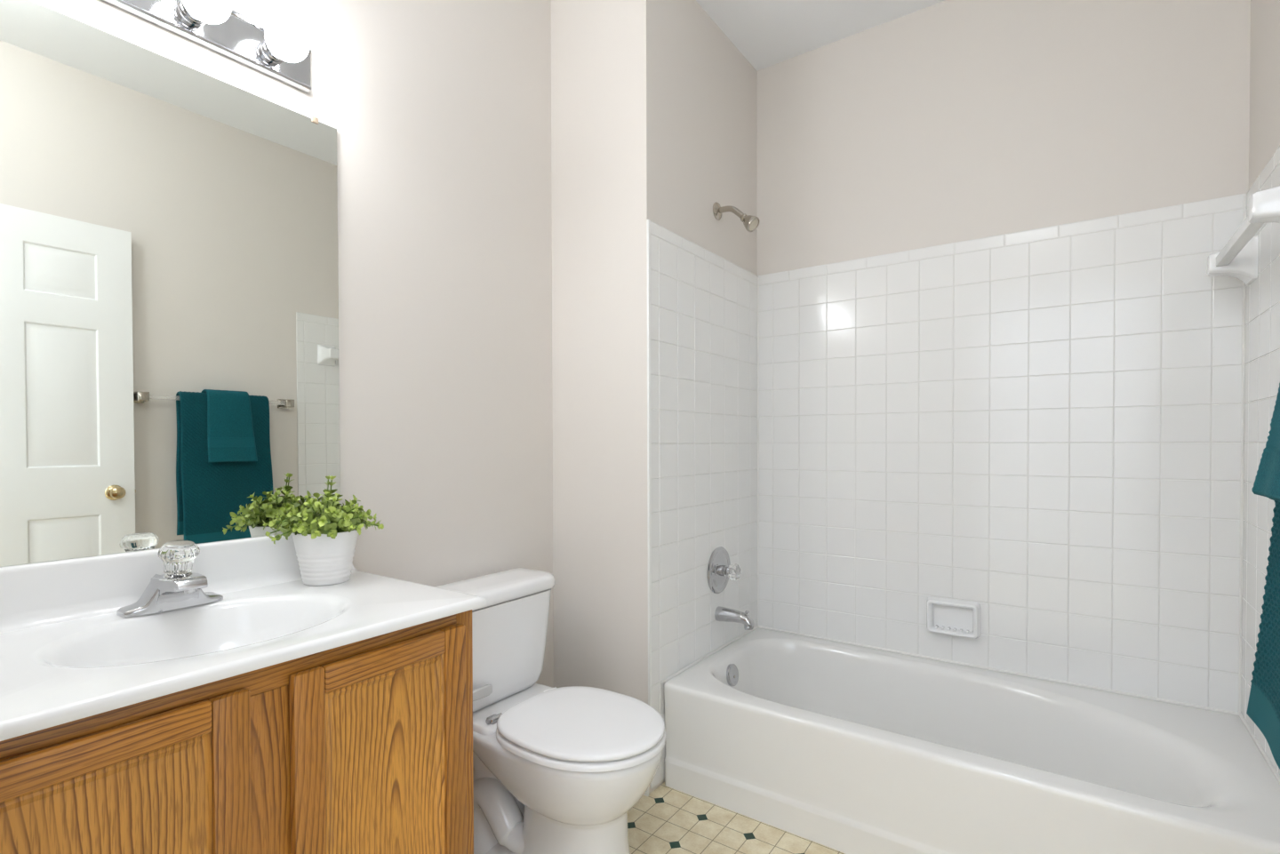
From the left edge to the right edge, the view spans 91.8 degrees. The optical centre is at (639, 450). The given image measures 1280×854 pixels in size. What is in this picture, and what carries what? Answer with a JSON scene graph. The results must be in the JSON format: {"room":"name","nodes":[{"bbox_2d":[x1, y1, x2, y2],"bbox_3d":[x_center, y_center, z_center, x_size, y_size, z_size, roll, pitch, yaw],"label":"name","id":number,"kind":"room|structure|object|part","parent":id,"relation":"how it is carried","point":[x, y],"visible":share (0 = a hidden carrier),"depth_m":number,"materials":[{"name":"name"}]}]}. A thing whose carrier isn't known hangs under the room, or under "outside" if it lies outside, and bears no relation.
{"room":"bathroom","nodes":[
{"label":"bathroom","id":0,"kind":"room"},
{"bbox_2d":[31,0,553,687],"bbox_3d":[-0.571,-0.240,1.898,0.120,2.661,2.605,0,1,35],"label":"wall","id":1,"kind":"structure","parent":0,"point":[439,110],"depth_m":1.77,"materials":[{"name":"white paint"}]},
{"bbox_2d":[0,0,340,567],"bbox_3d":[-0.966,-0.299,1.224,0.010,0.990,0.760,0,1,35],"label":"wall mirror","id":2,"kind":"object","parent":1,"relation":"attached to","point":[169,281],"visible":1,"depth_m":1.22,"materials":[{"name":"silver mirror"}]},
{"bbox_2d":[0,534,357,633],"bbox_3d":[-0.951,0.250,1.221,0.043,0.109,0.805,0,1,35],"label":"backsplash","id":3,"kind":"structure","parent":1,"relation":"attached to","point":[36,595],"depth_m":1.16,"materials":[{"name":"white stone"}]},
{"bbox_2d":[100,0,311,93],"bbox_3d":[-0.922,-0.894,1.176,0.131,0.098,0.636,0,1,35],"label":"vanity light","id":4,"kind":"object","parent":1,"relation":"attached to","point":[280,51],"visible":1,"depth_m":1.32,"materials":[{"name":"silver metal"}]},
{"bbox_2d":[176,0,231,26],"bbox_3d":[-0.871,-0.895,1.234,0.114,0.085,0.085,0,1,35],"label":"bulb","id":5,"kind":"object","parent":4,"relation":"attached to","point":[188,12],"depth_m":1.23,"materials":[{"name":"white glass"}]},
{"bbox_2d":[259,16,309,63],"bbox_3d":[-0.781,-0.897,1.361,0.114,0.085,0.085,0,1,35],"label":"bulb","id":6,"kind":"object","parent":4,"relation":"attached to","point":[283,40],"depth_m":1.33,"materials":[{"name":"white glass"}]},
{"bbox_2d":[550,0,757,794],"bbox_3d":[0.124,-0.249,2.426,0.408,2.661,0.914,0,1,35],"label":"wall","id":7,"kind":"structure","parent":0,"point":[653,106],"depth_m":2.09,"materials":[{"name":"white paint"}]},
{"bbox_2d":[643,786,648,796],"bbox_3d":[-0.134,1.050,2.062,0.396,0.075,0.011,0,1,35],"label":"baseboard","id":8,"kind":"structure","parent":7,"relation":"attached to","point":[646,794],"depth_m":1.95,"materials":[{"name":"white paint"}]},
{"bbox_2d":[646,219,651,706],"bbox_3d":[0.029,0.104,1.944,0.008,1.648,0.012,0,1,35],"label":"trim","id":9,"kind":"structure","parent":7,"relation":"attached to","point":[648,221],"depth_m":1.94,"materials":[{"name":"white paint"}]},
{"bbox_2d":[706,546,740,593],"bbox_3d":[0.327,0.448,2.294,0.084,0.174,0.174,0,1,35],"label":"shower valve","id":10,"kind":"object","parent":7,"relation":"attached to","point":[720,570],"visible":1,"depth_m":2.28,"materials":[{"name":"silver metal"}]},
{"bbox_3d":[0.321,0.447,2.298,0.046,0.042,0.042,0,1,35],"label":"stem","id":11,"kind":"part","parent":10,"relation":"part of","materials":[{"name":"silver metal"}]},
{"bbox_3d":[0.346,0.448,2.281,0.038,0.058,0.058,0,1,35],"label":"knob","id":12,"kind":"part","parent":10,"relation":"part of","materials":[{"name":"clear plastic"}]},
{"bbox_2d":[714,606,754,630],"bbox_3d":[0.350,0.615,2.279,0.142,0.068,0.052,0,1,35],"label":"tub spout","id":13,"kind":"object","parent":7,"relation":"attached to","point":[722,613],"visible":1,"depth_m":2.26,"materials":[{"name":"silver metal"}]},
{"bbox_2d":[712,201,759,231],"bbox_3d":[0.354,-0.854,2.258,0.169,0.135,0.064,0,1,35],"label":"shower","id":14,"kind":"object","parent":7,"relation":"attached to","point":[751,223],"visible":1,"depth_m":2.24,"materials":[{"name":"silver metal"}]},
{"bbox_3d":[0.334,-0.867,2.272,0.120,0.067,0.021,0,1,35],"label":"arm","id":15,"kind":"part","parent":14,"relation":"part of","materials":[{"name":"silver metal"}]},
{"bbox_2d":[627,782,845,853],"bbox_3d":[0.102,1.150,0.324,3.208,0.080,4.600,0,1,35],"label":"floor","id":16,"kind":"structure","parent":0,"point":[668,820],"depth_m":1.77,"materials":[{"name":"tile"}]},
{"bbox_2d":[0,609,473,853],"bbox_3d":[-0.762,0.713,1.087,0.509,0.778,0.790,0,1,35],"label":"vanity cabinet","id":17,"kind":"object","parent":16,"relation":"on","point":[364,747],"visible":0.75,"depth_m":0.96,"materials":[{"name":"brown wood"}]},
{"bbox_3d":[-0.674,0.677,0.785,0.006,0.568,0.241,0,1,35],"label":"panel","id":18,"kind":"part","parent":17,"relation":"part of","materials":[{"name":"brown wood"}]},
{"bbox_3d":[-0.674,0.677,0.785,0.019,0.648,0.333,0,1,35],"label":"door","id":19,"kind":"part","parent":17,"relation":"part of","materials":[{"name":"brown wood"}]},
{"bbox_2d":[0,534,486,741],"bbox_3d":[-0.757,0.314,1.087,0.514,0.234,0.807,0,1,35],"label":"vanity sink","id":20,"kind":"object","parent":17,"relation":"in","point":[67,655],"visible":0.77,"depth_m":1.11,"materials":[{"name":"white ceramic"}]},
{"bbox_2d":[116,540,223,618],"bbox_3d":[-0.869,0.236,1.170,0.131,0.130,0.160,0,1,35],"label":"sink faucet","id":21,"kind":"object","parent":20,"relation":"on","point":[179,588],"visible":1,"depth_m":1.15,"materials":[{"name":"silver metal"}]},
{"bbox_3d":[-0.873,0.204,1.174,0.062,0.059,0.063,0,1,35],"label":"knob","id":22,"kind":"part","parent":21,"relation":"part of","materials":[{"name":"clear plastic"}]},
{"bbox_3d":[-0.858,0.267,1.162,0.103,0.063,0.067,0,1,35],"label":"spout","id":23,"kind":"part","parent":21,"relation":"part of","materials":[{"name":"silver metal"}]},
{"bbox_2d":[262,475,383,585],"bbox_3d":[-0.709,0.177,1.402,0.239,0.241,0.221,0,1,4],"label":"potted plant","id":24,"kind":"object","parent":20,"relation":"on","point":[324,533],"visible":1,"depth_m":1.36,"materials":[{"name":"green plant"}]},
{"bbox_3d":[-0.712,0.239,1.406,0.138,0.118,0.138,0,1,35],"label":"pot","id":25,"kind":"part","parent":24,"relation":"part of","materials":[{"name":"white ceramic"}]},
{"bbox_3d":[-0.447,0.672,1.106,0.019,0.648,0.333,0,1,35],"label":"door","id":26,"kind":"part","parent":17,"relation":"part of","materials":[{"name":"brown wood"}]},
{"bbox_3d":[-0.447,0.672,1.106,0.006,0.568,0.241,0,1,35],"label":"panel","id":27,"kind":"part","parent":17,"relation":"part of","materials":[{"name":"brown wood"}]},
{"bbox_2d":[434,568,665,853],"bbox_3d":[-0.245,0.737,1.654,0.686,0.712,0.454,0,1,35],"label":"toilet","id":28,"kind":"object","parent":16,"relation":"on","point":[559,771],"visible":0.91,"depth_m":1.57,"materials":[{"name":"white ceramic"}]},
{"bbox_3d":[-0.432,0.639,1.635,0.029,0.033,0.092,0,1,35],"label":"flush lever","id":29,"kind":"part","parent":28,"relation":"part of","materials":[{"name":"grey plastic"}]},
{"bbox_3d":[-0.446,0.401,1.790,0.196,0.042,0.454,0,1,35],"label":"tank lid","id":30,"kind":"part","parent":28,"relation":"part of","materials":[{"name":"white ceramic"}]},
{"bbox_3d":[-0.447,0.565,1.793,0.183,0.279,0.426,0,1,35],"label":"tank","id":31,"kind":"part","parent":28,"relation":"part of","materials":[{"name":"white ceramic"}]},
{"bbox_3d":[-0.140,0.711,1.580,0.430,0.018,0.368,0,1,35],"label":"seat","id":32,"kind":"part","parent":28,"relation":"part of","materials":[{"name":"white plastic"}]},
{"bbox_3d":[-0.140,0.688,1.579,0.426,0.020,0.364,0,1,35],"label":"seat lid","id":33,"kind":"part","parent":28,"relation":"part of","materials":[{"name":"white plastic"}]},
{"bbox_2d":[664,627,1279,853],"bbox_3d":[0.887,0.919,1.883,1.472,0.335,0.735,0,1,35],"label":"bathtub","id":34,"kind":"object","parent":16,"relation":"on","point":[846,748],"visible":1,"depth_m":1.73,"materials":[{"name":"white ceramic"}]},
{"bbox_3d":[0.334,0.812,2.240,0.025,0.076,0.076,0,1,35],"label":"overflow plate","id":35,"kind":"part","parent":34,"relation":"part of","materials":[{"name":"silver metal"}]},
{"bbox_2d":[696,0,944,71],"bbox_3d":[0.094,-1.591,0.286,3.208,0.080,4.600,0,1,35],"label":"ceiling","id":36,"kind":"structure","parent":0,"point":[767,33],"depth_m":2.27,"materials":[{"name":"white paint"}]},
{"bbox_2d":[756,0,1250,712],"bbox_3d":[1.133,-0.249,2.221,1.490,2.661,0.126,0,1,35],"label":"wall","id":37,"kind":"structure","parent":0,"point":[1000,356],"depth_m":2.06,"materials":[{"name":"white tile"}]},
{"bbox_2d":[926,596,980,639],"bbox_3d":[1.090,0.585,2.164,0.171,0.126,0.038,0,1,35],"label":"soap dish","id":38,"kind":"object","parent":37,"relation":"attached to","point":[945,616],"visible":1,"depth_m":2.16,"materials":[{"name":"white ceramic"}]},
{"bbox_2d":[662,195,1279,784],"bbox_3d":[0.887,0.020,1.875,1.485,1.468,0.738,0,1,35],"label":"caulk","id":39,"kind":"object","parent":37,"relation":"attached to","point":[1240,675],"depth_m":1.86,"materials":[{"name":"white"}]},
{"bbox_2d":[1240,0,1279,777],"bbox_3d":[1.073,-0.229,0.744,0.126,2.661,2.611,0,1,35],"label":"wall","id":40,"kind":"structure","parent":0,"point":[1262,296],"depth_m":1.60,"materials":[{"name":"white paint"}]},
{"bbox_2d":[1206,185,1279,284],"bbox_3d":[1.459,-0.506,1.478,0.091,0.112,0.612,0,1,35],"label":"towel bar","id":41,"kind":"object","parent":40,"relation":"attached to","point":[1237,259],"visible":1,"depth_m":1.53,"materials":[{"name":"white ceramic"}]},
{"bbox_3d":[1.607,-0.509,1.687,0.091,0.112,0.100,0,1,35],"label":"post","id":42,"kind":"part","parent":41,"relation":"part of","materials":[{"name":"white ceramic"}]},
{"bbox_3d":[1.312,-0.502,1.268,0.091,0.112,0.100,0,1,35],"label":"post","id":43,"kind":"part","parent":41,"relation":"part of","materials":[{"name":"white ceramic"}]},
{"bbox_3d":[1.008,-0.217,0.830,0.091,0.048,0.658,0,1,35],"label":"towel bar","id":44,"kind":"object","parent":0,"visible":0},
{"bbox_2d":[1246,500,1279,769],"bbox_3d":[0.975,0.104,0.871,0.121,0.708,0.388,0,1,35],"label":"bath towel","id":45,"kind":"object","parent":44,"relation":"hanging from","point":[1263,708],"visible":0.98,"depth_m":1.01,"materials":[{"name":"teal fabric"}]},
{"bbox_2d":[1251,383,1279,501],"bbox_3d":[0.978,-0.097,0.871,0.140,0.339,0.206,0,1,35],"label":"hand towel","id":46,"kind":"object","parent":45,"relation":"on","point":[1267,483],"visible":1,"depth_m":0.95,"materials":[{"name":"teal fabric"}]}
]}

